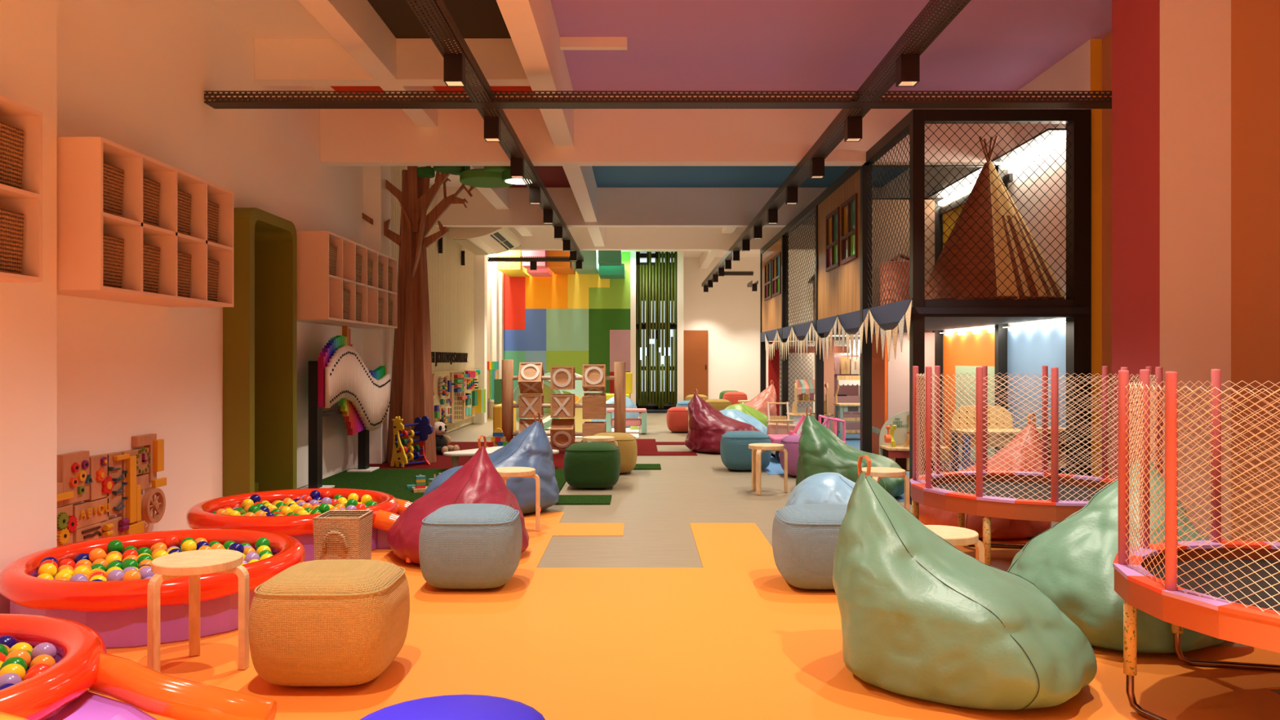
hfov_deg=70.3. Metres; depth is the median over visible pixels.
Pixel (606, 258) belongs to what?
cube
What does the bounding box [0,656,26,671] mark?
ball
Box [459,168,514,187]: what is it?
ceiling disc
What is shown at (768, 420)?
tray
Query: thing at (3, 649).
ball
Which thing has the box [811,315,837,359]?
bunting
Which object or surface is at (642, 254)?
window
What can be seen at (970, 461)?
shelf
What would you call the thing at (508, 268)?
cube
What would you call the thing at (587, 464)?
pouf
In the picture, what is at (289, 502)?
ball
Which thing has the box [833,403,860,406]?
countertop
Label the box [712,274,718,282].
spotlight
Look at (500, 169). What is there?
ceiling disc
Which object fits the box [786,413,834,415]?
countertop
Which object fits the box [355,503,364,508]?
ball
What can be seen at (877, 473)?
wooden stool
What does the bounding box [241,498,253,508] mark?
ball
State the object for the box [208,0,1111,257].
ceiling
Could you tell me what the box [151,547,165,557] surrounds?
ball
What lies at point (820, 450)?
beanbag
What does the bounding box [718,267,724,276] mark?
spotlight
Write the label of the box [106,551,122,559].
ball
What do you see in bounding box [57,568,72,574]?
ball
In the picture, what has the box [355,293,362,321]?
wicker basket
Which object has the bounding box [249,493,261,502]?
ball
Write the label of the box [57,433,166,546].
board
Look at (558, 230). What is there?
spotlight
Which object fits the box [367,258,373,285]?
wicker basket
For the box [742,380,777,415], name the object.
beanbag
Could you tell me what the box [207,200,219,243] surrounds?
wicker basket
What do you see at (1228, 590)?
trampoline
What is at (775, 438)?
hood
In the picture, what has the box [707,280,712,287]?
spotlight
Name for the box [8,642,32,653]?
ball
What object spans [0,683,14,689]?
ball
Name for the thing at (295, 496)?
ball
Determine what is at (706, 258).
ceiling
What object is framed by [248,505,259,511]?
ball
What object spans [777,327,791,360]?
bunting
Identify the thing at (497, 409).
barrier
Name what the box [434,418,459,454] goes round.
plush panda
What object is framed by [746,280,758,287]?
cable tray
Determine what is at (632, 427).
cone
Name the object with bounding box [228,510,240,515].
ball
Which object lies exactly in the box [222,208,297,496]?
portal
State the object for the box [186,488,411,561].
pit
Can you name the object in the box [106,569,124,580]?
ball
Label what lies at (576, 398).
block
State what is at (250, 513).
ball
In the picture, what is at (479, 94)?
cable tray
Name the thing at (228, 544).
ball
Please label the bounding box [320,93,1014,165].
beam
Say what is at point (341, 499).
ball
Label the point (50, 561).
ball
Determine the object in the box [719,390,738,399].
pouf
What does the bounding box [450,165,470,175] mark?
ceiling disc
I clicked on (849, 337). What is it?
bunting
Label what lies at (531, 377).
cardboard play structure
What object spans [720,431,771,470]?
pouf
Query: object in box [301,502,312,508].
ball
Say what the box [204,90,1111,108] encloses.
cable tray
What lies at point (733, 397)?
pouf
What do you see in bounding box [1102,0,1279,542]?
wall
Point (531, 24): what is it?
beam
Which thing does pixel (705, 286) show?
spotlight
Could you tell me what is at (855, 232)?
play structure
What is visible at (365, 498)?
ball
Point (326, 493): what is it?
ball
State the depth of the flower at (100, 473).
5.48 m
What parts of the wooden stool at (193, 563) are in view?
leg, leg, seat, leg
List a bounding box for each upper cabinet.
[0,95,42,282]
[57,137,234,306]
[296,231,397,328]
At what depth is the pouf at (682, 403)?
17.89 m
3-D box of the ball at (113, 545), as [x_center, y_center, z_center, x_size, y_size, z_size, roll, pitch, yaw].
[-2.773,0.988,4.800,0.075,0.076,0.074,0,0,0]
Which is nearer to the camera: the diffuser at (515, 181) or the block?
the diffuser at (515, 181)
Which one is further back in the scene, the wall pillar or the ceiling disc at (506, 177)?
the ceiling disc at (506, 177)
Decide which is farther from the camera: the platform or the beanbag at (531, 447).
the platform
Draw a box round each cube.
[497,250,529,276]
[522,250,547,268]
[526,267,552,276]
[547,250,575,274]
[573,250,599,274]
[598,250,622,266]
[599,263,624,278]
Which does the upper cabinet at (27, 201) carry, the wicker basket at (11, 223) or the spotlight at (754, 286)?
the wicker basket at (11, 223)
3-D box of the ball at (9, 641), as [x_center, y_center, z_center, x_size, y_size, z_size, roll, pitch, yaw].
[-2.297,1.034,3.282,0.075,0.076,0.074,0,0,0]
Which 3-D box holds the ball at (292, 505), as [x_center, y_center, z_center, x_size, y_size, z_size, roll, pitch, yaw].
[-2.369,1.023,6.228,0.075,0.076,0.074,0,0,0]
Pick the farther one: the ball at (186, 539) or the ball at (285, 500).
the ball at (285, 500)
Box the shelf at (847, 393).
[834,355,860,431]
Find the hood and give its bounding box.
[768,434,788,444]
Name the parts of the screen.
rail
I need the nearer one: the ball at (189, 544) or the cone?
the ball at (189, 544)
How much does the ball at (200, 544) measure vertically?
0.076 m
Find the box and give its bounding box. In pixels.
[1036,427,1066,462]
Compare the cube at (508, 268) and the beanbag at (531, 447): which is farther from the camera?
the cube at (508, 268)
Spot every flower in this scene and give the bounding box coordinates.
[95,468,106,480]
[100,457,107,465]
[100,471,104,477]
[101,475,114,493]
[106,480,112,488]
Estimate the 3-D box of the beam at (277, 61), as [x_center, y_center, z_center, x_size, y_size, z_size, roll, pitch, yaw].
[-2.100,-2.587,7.905,2.429,0.355,0.190,0,0,0]
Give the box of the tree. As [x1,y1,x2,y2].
[383,165,475,463]
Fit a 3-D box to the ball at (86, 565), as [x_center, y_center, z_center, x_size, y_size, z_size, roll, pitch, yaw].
[-2.692,1.024,4.393,0.075,0.076,0.074,0,0,0]
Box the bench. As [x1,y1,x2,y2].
[605,408,646,433]
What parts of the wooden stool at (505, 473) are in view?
seat, leg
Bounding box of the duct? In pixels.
[560,36,626,49]
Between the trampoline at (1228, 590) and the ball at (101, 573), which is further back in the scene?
the ball at (101, 573)
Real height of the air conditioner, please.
0.520 m
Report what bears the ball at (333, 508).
in the pit at (388, 508)
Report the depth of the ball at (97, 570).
4.31 m
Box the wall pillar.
[1111,0,1231,540]
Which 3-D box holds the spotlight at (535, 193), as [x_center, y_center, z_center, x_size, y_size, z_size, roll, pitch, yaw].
[-1.190,-1.860,10.310,0.118,0.174,0.118,0,0,0]
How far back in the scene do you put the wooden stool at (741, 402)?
17.81 m
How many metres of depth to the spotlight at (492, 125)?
7.27 m
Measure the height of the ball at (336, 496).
0.076 m
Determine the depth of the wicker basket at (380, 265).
10.16 m
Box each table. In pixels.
[443,445,559,467]
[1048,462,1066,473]
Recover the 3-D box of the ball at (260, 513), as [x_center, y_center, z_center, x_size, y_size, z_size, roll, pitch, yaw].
[-2.400,0.988,5.742,0.075,0.076,0.074,0,0,0]
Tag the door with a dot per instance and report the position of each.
(695, 342)
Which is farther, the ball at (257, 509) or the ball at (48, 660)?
the ball at (257, 509)
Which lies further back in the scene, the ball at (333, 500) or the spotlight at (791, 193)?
the spotlight at (791, 193)
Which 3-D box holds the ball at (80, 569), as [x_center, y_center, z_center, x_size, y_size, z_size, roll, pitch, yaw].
[-2.656,1.017,4.322,0.075,0.076,0.074,0,0,0]
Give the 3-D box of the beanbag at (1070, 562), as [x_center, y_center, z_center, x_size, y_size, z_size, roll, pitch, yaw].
[2.222,0.810,4.222,0.983,0.869,0.939,0,0,-23]
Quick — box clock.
[136,447,151,474]
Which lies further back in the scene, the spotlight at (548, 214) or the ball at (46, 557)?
the spotlight at (548, 214)
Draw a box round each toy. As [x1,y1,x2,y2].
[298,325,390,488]
[412,472,440,493]
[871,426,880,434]
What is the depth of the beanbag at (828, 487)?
5.75 m
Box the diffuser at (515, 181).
[505,178,531,184]
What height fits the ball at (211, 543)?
0.076 m
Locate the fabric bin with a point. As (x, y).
(902, 255)
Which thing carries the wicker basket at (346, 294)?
on the upper cabinet at (319, 292)
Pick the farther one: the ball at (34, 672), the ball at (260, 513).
the ball at (260, 513)
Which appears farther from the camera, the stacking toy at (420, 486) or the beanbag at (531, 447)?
the stacking toy at (420, 486)
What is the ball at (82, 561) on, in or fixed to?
in the pit at (116, 610)
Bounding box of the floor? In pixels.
[89,413,1279,719]
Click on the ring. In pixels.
(547, 392)
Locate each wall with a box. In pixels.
[0,0,57,613]
[57,0,363,534]
[363,165,391,463]
[473,253,487,422]
[503,251,630,413]
[683,257,779,399]
[788,39,1102,477]
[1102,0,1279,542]
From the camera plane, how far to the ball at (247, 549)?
4.78 m
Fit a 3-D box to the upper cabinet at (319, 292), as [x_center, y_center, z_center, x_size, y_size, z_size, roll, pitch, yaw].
[-3.086,-0.778,9.525,0.452,0.812,2.370,0,0,0]
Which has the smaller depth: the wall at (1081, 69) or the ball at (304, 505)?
the ball at (304, 505)
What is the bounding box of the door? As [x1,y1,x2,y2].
[683,330,707,400]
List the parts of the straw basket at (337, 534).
handle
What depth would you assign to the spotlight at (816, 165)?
8.76 m
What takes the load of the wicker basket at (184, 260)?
on the upper cabinet at (82, 223)
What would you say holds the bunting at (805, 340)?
hanging from the play structure at (855, 232)
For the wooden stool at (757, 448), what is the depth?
8.55 m
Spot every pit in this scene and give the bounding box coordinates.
[0,528,305,648]
[0,613,276,719]
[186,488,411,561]
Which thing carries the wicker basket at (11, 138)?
on the upper cabinet at (27, 201)
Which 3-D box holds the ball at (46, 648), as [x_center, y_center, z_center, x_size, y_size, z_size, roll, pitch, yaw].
[-2.061,1.016,3.141,0.075,0.076,0.074,0,0,0]
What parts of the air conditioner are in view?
casing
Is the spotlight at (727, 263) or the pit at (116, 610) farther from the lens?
the spotlight at (727, 263)
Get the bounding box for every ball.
[0,635,16,648]
[0,644,8,656]
[0,652,6,662]
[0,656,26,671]
[0,662,25,680]
[0,672,22,685]
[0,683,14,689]
[4,648,31,667]
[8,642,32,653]
[22,669,44,680]
[25,649,31,671]
[26,662,50,674]
[29,653,55,667]
[31,642,56,660]
[37,563,57,577]
[37,573,53,579]
[39,559,57,568]
[40,556,57,564]
[53,571,71,579]
[54,576,69,580]
[55,564,73,574]
[57,558,75,568]
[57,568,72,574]
[69,573,87,581]
[71,565,90,576]
[73,553,90,563]
[75,559,92,566]
[75,578,88,581]
[76,564,92,570]
[78,572,89,581]
[88,547,106,562]
[88,571,106,579]
[88,574,106,581]
[89,568,106,576]
[91,558,108,568]
[91,563,106,571]
[105,553,121,563]
[105,566,122,575]
[106,539,123,552]
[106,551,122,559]
[106,560,122,571]
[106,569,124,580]
[121,559,138,569]
[122,546,137,553]
[122,549,138,559]
[122,566,137,573]
[122,569,141,580]
[123,555,137,560]
[136,554,153,564]
[137,546,151,555]
[137,552,151,557]
[138,559,151,567]
[138,566,155,578]
[151,542,167,551]
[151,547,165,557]
[152,550,168,559]
[164,534,178,548]
[168,548,182,554]
[180,537,195,546]
[181,539,196,551]
[195,537,207,544]
[195,541,209,550]
[198,545,212,550]
[208,541,220,546]
[210,542,224,549]
[215,508,227,515]
[223,540,235,549]
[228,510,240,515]
[228,542,244,553]
[230,502,241,507]
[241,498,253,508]
[241,542,252,546]
[243,546,256,555]
[244,505,251,512]
[244,511,255,515]
[244,551,259,562]
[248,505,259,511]
[248,559,258,563]
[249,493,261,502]
[252,508,262,513]
[254,510,266,515]
[255,502,265,507]
[255,537,270,549]
[256,545,271,554]
[258,550,272,558]
[259,506,269,512]
[259,553,272,559]
[267,504,277,508]
[271,508,280,513]
[275,502,285,508]
[280,506,292,515]
[282,497,292,502]
[285,500,296,506]
[288,503,298,508]
[291,495,302,500]
[293,506,304,512]
[293,508,302,513]
[297,501,305,506]
[297,509,307,515]
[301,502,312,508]
[302,495,312,501]
[309,490,320,498]
[309,499,319,504]
[310,509,321,514]
[311,504,319,510]
[312,496,322,500]
[317,503,329,513]
[320,490,331,498]
[320,497,332,504]
[329,506,339,510]
[331,498,338,502]
[333,494,342,499]
[334,503,345,508]
[337,497,347,502]
[345,505,356,510]
[346,498,357,506]
[347,493,358,501]
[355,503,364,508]
[360,494,372,504]
[367,501,377,506]
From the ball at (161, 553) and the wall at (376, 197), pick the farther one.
the wall at (376, 197)
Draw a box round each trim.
[487,253,503,417]
[630,251,683,404]
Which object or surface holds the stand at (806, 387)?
on the floor
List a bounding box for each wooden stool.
[146,549,248,672]
[495,466,540,530]
[582,435,617,446]
[737,400,750,404]
[748,443,787,494]
[862,466,909,511]
[924,524,984,563]
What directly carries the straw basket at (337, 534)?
on the floor
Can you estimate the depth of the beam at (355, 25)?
7.24 m
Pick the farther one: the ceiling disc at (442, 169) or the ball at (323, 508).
the ceiling disc at (442, 169)
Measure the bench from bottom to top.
0.400 m
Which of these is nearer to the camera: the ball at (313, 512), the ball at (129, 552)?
the ball at (129, 552)
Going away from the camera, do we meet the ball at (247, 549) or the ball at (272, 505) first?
the ball at (247, 549)
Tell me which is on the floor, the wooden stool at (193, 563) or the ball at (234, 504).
the wooden stool at (193, 563)
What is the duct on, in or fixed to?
attached to the ceiling at (673, 45)
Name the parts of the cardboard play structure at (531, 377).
post, rod, rod, rod, post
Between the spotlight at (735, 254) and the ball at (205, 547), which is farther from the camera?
the spotlight at (735, 254)
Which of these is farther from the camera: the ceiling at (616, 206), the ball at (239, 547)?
the ceiling at (616, 206)
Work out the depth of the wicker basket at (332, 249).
8.59 m
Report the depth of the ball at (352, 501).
6.20 m
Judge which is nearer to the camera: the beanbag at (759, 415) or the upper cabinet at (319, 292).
the upper cabinet at (319, 292)
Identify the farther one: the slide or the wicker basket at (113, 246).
the slide
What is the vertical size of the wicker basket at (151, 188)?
0.295 m
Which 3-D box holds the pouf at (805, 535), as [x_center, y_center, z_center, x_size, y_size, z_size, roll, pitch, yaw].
[1.020,1.029,5.050,0.540,0.429,0.520,0,0,0]
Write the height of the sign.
0.232 m
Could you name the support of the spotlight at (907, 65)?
attached to the cable tray at (873, 94)
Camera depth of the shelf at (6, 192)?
4.24 m
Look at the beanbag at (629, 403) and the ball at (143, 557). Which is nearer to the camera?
the ball at (143, 557)
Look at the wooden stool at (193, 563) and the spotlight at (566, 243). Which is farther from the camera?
the spotlight at (566, 243)
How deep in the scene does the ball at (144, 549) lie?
4.78 m
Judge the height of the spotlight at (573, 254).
0.174 m
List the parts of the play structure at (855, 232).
post, pane, pane, wood panel, red panel, pane, pane, pane, pane, post, rail, post, pane, pane, pane, pane, wood panel, pane, pane, pane, pane, post, post, post, yellow panel, orange panel, mint panel, dark rail, post, bulb, blue panel, bulb, bulb, post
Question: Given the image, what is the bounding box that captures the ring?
[513,379,563,429]
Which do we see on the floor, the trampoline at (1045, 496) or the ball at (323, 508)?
the trampoline at (1045, 496)
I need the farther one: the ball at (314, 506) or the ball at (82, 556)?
the ball at (314, 506)
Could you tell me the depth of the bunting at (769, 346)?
16.04 m
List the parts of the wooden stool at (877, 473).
leg, seat, leg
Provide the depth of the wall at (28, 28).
4.61 m
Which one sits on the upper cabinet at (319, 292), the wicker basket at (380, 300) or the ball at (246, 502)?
the wicker basket at (380, 300)
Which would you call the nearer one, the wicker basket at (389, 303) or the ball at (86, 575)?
the ball at (86, 575)
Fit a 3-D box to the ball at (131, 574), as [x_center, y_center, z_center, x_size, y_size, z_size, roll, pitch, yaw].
[-2.300,0.988,4.113,0.075,0.076,0.074,0,0,0]
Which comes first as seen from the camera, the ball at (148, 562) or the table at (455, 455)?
the ball at (148, 562)
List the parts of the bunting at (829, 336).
cord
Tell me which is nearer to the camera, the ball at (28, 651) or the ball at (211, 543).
the ball at (28, 651)
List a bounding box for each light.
[927,167,982,198]
[992,128,1066,161]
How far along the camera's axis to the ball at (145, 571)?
4.15 m
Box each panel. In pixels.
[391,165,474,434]
[849,339,860,353]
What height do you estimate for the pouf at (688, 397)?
0.434 m
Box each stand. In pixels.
[786,379,834,434]
[833,375,860,439]
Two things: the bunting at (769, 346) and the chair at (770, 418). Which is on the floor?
the chair at (770, 418)
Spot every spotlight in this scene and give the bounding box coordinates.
[443,53,466,86]
[484,116,501,142]
[510,158,524,178]
[528,187,541,204]
[529,261,537,270]
[543,209,553,224]
[554,226,563,239]
[563,240,570,251]
[569,250,577,261]
[575,260,582,269]
[703,284,708,292]
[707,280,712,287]
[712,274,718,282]
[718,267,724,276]
[724,260,731,269]
[732,250,739,261]
[742,240,750,251]
[751,284,757,291]
[753,226,762,239]
[767,209,777,224]
[785,187,797,204]
[809,158,824,178]
[844,116,862,142]
[895,53,919,86]
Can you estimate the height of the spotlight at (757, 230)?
0.174 m
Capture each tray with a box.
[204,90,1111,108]
[405,0,583,261]
[487,256,583,262]
[701,0,970,286]
[715,271,753,275]
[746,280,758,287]
[766,419,792,422]
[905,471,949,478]
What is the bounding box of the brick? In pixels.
[406,484,415,488]
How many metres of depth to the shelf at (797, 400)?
14.54 m
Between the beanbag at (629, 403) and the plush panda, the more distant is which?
the beanbag at (629, 403)
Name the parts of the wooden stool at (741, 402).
seat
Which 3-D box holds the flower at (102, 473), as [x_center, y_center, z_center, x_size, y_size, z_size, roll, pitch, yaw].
[-3.251,0.695,5.497,0.006,0.035,0.035,0,0,0]
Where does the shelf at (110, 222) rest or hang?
attached to the upper cabinet at (82, 223)
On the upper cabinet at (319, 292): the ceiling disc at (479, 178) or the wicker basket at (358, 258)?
the wicker basket at (358, 258)
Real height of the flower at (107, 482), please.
0.109 m
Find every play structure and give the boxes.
[502,360,626,449]
[760,109,1091,505]
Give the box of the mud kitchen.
[949,405,1021,471]
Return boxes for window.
[635,251,675,413]
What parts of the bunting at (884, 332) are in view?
cord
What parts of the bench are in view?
panel, seat, panel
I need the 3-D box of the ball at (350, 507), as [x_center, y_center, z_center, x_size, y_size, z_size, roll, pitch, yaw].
[-1.892,0.988,5.955,0.075,0.076,0.074,0,0,0]
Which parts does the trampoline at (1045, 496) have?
leg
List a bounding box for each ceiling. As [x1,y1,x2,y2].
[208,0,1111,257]
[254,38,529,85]
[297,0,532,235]
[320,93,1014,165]
[435,187,882,226]
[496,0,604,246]
[507,226,814,250]
[622,250,804,251]
[699,226,737,268]
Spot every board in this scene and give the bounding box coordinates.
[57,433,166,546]
[431,368,485,425]
[493,378,502,404]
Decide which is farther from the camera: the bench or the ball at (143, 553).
the bench
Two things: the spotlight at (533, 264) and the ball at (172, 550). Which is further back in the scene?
the spotlight at (533, 264)
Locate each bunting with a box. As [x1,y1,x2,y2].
[764,330,777,359]
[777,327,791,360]
[791,322,812,360]
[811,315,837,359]
[837,307,869,361]
[869,297,913,361]
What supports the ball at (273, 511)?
in the pit at (388, 508)
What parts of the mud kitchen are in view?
leg, leg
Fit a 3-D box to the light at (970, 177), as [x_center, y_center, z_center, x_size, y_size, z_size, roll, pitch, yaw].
[3.754,-2.061,10.635,0.208,0.018,1.830,0,0,0]
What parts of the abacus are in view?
giraffe panel, rod, rod, rod, rod, rod, rod, tree crown, tree panel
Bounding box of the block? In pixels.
[571,393,579,403]
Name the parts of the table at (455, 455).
leg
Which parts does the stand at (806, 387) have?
panel, panel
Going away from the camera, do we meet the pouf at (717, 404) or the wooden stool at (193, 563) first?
the wooden stool at (193, 563)
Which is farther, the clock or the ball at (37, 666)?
the clock
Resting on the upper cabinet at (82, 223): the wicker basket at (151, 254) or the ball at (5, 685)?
the wicker basket at (151, 254)
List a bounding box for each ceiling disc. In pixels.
[417,165,435,177]
[433,165,464,173]
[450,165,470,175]
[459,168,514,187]
[484,165,510,173]
[502,168,536,184]
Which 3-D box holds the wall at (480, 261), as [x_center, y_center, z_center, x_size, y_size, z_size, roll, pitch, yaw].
[-3.197,-0.757,18.150,0.235,4.015,0.300,0,0,0]
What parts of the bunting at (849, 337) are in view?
cord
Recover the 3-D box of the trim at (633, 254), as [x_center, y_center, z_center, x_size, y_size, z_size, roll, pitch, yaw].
[0.401,-0.757,21.550,1.248,4.015,0.400,0,0,0]
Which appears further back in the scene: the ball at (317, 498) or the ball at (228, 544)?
the ball at (317, 498)
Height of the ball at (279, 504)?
0.076 m
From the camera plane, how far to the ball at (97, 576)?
4.17 m
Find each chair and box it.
[605,372,632,400]
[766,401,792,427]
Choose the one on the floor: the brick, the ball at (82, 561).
the brick
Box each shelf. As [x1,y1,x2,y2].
[0,183,39,199]
[102,212,232,250]
[328,274,396,294]
[797,400,825,401]
[834,355,860,431]
[958,460,976,465]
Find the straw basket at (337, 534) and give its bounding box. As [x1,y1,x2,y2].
[312,510,373,559]
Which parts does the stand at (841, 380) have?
leg, awning post, leg, drawer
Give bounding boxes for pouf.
[248,559,409,686]
[360,694,545,719]
[418,503,522,589]
[564,441,620,488]
[593,432,637,473]
[666,406,688,432]
[675,400,689,406]
[684,394,708,400]
[705,399,731,410]
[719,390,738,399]
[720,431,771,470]
[722,391,747,404]
[772,503,847,589]
[779,434,800,475]
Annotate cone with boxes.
[629,426,639,429]
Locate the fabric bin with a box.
[880,253,909,305]
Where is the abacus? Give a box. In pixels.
[390,416,432,467]
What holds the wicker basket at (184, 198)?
on the upper cabinet at (82, 223)
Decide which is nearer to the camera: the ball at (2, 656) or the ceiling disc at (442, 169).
the ball at (2, 656)
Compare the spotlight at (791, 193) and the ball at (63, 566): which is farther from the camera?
the spotlight at (791, 193)
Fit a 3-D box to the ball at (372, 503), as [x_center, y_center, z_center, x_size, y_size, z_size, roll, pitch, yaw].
[-1.852,1.017,6.292,0.075,0.076,0.074,0,0,0]
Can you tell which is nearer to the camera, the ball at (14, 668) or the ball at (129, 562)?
the ball at (14, 668)
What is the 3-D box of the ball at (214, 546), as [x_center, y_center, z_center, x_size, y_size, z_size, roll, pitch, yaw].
[-2.262,1.019,4.862,0.075,0.076,0.074,0,0,0]
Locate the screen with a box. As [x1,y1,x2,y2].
[635,251,676,408]
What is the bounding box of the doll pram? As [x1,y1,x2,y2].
[766,420,796,435]
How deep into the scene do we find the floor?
4.06 m
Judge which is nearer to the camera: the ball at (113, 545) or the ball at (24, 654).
the ball at (24, 654)
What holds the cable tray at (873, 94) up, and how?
hanging from the beam at (348, 136)
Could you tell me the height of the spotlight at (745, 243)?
0.174 m
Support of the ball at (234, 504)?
in the pit at (388, 508)
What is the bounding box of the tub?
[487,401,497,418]
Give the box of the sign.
[431,351,467,366]
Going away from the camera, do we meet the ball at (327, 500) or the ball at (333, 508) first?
the ball at (333, 508)
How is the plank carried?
attached to the wall at (376, 197)
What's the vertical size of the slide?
1.000 m
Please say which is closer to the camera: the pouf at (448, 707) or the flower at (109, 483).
the pouf at (448, 707)
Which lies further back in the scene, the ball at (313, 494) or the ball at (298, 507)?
the ball at (313, 494)
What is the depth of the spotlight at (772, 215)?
11.74 m
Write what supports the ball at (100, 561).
in the pit at (116, 610)
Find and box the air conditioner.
[438,226,520,265]
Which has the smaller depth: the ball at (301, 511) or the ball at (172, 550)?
the ball at (172, 550)
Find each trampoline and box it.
[909,365,1162,565]
[1112,368,1279,719]
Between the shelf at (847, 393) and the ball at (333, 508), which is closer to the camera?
the ball at (333, 508)
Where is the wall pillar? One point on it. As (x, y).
(1171, 59)
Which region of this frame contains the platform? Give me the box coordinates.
[542,415,639,438]
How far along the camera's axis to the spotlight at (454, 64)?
5.78 m
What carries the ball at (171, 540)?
in the pit at (116, 610)
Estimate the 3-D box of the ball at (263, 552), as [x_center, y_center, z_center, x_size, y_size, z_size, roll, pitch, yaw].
[-1.950,1.028,4.734,0.075,0.076,0.074,0,0,0]
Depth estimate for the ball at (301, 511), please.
5.93 m
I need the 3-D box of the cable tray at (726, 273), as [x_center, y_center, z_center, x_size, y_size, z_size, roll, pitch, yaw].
[2.175,-1.988,20.877,0.850,0.089,0.154,0,0,0]
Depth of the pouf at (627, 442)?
9.85 m
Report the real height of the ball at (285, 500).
0.076 m
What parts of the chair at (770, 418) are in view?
frame, backrest, frame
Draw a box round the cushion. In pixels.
[605,408,646,412]
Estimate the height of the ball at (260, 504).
0.076 m
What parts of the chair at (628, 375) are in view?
seat, backrest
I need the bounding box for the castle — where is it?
[486,427,507,447]
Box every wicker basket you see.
[0,121,24,189]
[0,208,24,275]
[102,162,124,217]
[102,234,124,288]
[142,177,159,226]
[142,244,159,293]
[177,190,191,235]
[177,252,191,297]
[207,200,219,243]
[207,258,219,302]
[328,244,337,275]
[342,289,350,319]
[355,253,362,283]
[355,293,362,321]
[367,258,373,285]
[377,262,383,288]
[377,297,383,324]
[387,266,392,291]
[387,300,392,325]
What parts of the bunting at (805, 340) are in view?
cord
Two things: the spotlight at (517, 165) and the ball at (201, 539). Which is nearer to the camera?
the ball at (201, 539)
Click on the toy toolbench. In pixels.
(894, 436)
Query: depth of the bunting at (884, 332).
8.40 m
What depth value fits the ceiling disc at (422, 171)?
10.82 m
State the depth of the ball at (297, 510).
6.00 m
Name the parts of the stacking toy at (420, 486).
board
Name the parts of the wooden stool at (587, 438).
seat, leg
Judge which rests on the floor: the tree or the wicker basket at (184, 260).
the tree
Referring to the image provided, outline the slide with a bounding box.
[544,372,601,398]
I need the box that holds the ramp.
[547,396,591,431]
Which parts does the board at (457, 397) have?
sliding door, sliding door, lock plate, peg panel, maze plate, maze plate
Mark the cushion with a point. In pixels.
(609, 410)
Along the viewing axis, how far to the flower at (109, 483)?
5.57 m
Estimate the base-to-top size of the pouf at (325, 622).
0.429 m
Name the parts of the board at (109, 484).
panel, panel, panel, hexagon knob, pentagon knob, square knob, round knob, octagon knob, panel, triangle knob, letter panel, panel, panel, panel, panel, panel, panel, panel, panel, panel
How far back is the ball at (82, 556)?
4.57 m
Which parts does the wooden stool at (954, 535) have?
seat, leg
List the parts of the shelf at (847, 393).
panel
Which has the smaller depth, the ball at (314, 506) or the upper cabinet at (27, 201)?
the upper cabinet at (27, 201)
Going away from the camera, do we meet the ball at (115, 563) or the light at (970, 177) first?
the ball at (115, 563)
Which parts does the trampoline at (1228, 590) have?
leg, leg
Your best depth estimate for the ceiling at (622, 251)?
21.27 m
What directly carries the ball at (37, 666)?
in the pit at (83, 665)
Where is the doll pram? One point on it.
(772, 428)
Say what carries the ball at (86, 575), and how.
in the pit at (116, 610)
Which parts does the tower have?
panel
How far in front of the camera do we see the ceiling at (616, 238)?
17.70 m
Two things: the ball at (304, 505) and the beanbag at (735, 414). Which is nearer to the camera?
the ball at (304, 505)
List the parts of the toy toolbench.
leg, blackboard frame, drawer, leg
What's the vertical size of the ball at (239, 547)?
0.076 m
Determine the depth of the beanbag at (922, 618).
3.32 m
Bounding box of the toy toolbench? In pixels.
[879,410,952,478]
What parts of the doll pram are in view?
frame, handle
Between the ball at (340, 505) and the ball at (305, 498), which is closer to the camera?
the ball at (340, 505)
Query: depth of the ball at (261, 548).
4.78 m
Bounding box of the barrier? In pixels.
[493,400,515,432]
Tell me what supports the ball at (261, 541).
in the pit at (116, 610)
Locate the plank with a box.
[362,213,373,224]
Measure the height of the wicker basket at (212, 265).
0.295 m
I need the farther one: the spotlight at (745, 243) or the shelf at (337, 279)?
the spotlight at (745, 243)
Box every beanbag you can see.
[386,435,528,564]
[422,412,559,514]
[591,396,639,427]
[684,388,759,453]
[719,408,767,434]
[724,404,767,426]
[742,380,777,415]
[784,471,855,506]
[795,406,906,497]
[832,454,1097,710]
[919,413,1051,539]
[1007,440,1225,653]
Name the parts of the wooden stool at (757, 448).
leg, leg, seat, leg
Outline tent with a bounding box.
[924,135,1066,299]
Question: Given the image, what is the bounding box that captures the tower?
[487,361,498,419]
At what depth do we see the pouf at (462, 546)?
4.82 m
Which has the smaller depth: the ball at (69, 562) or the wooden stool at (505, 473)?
the ball at (69, 562)
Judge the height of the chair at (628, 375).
0.980 m
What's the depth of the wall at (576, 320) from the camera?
21.50 m
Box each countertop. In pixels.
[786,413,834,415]
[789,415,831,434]
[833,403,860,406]
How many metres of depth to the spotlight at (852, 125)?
7.27 m

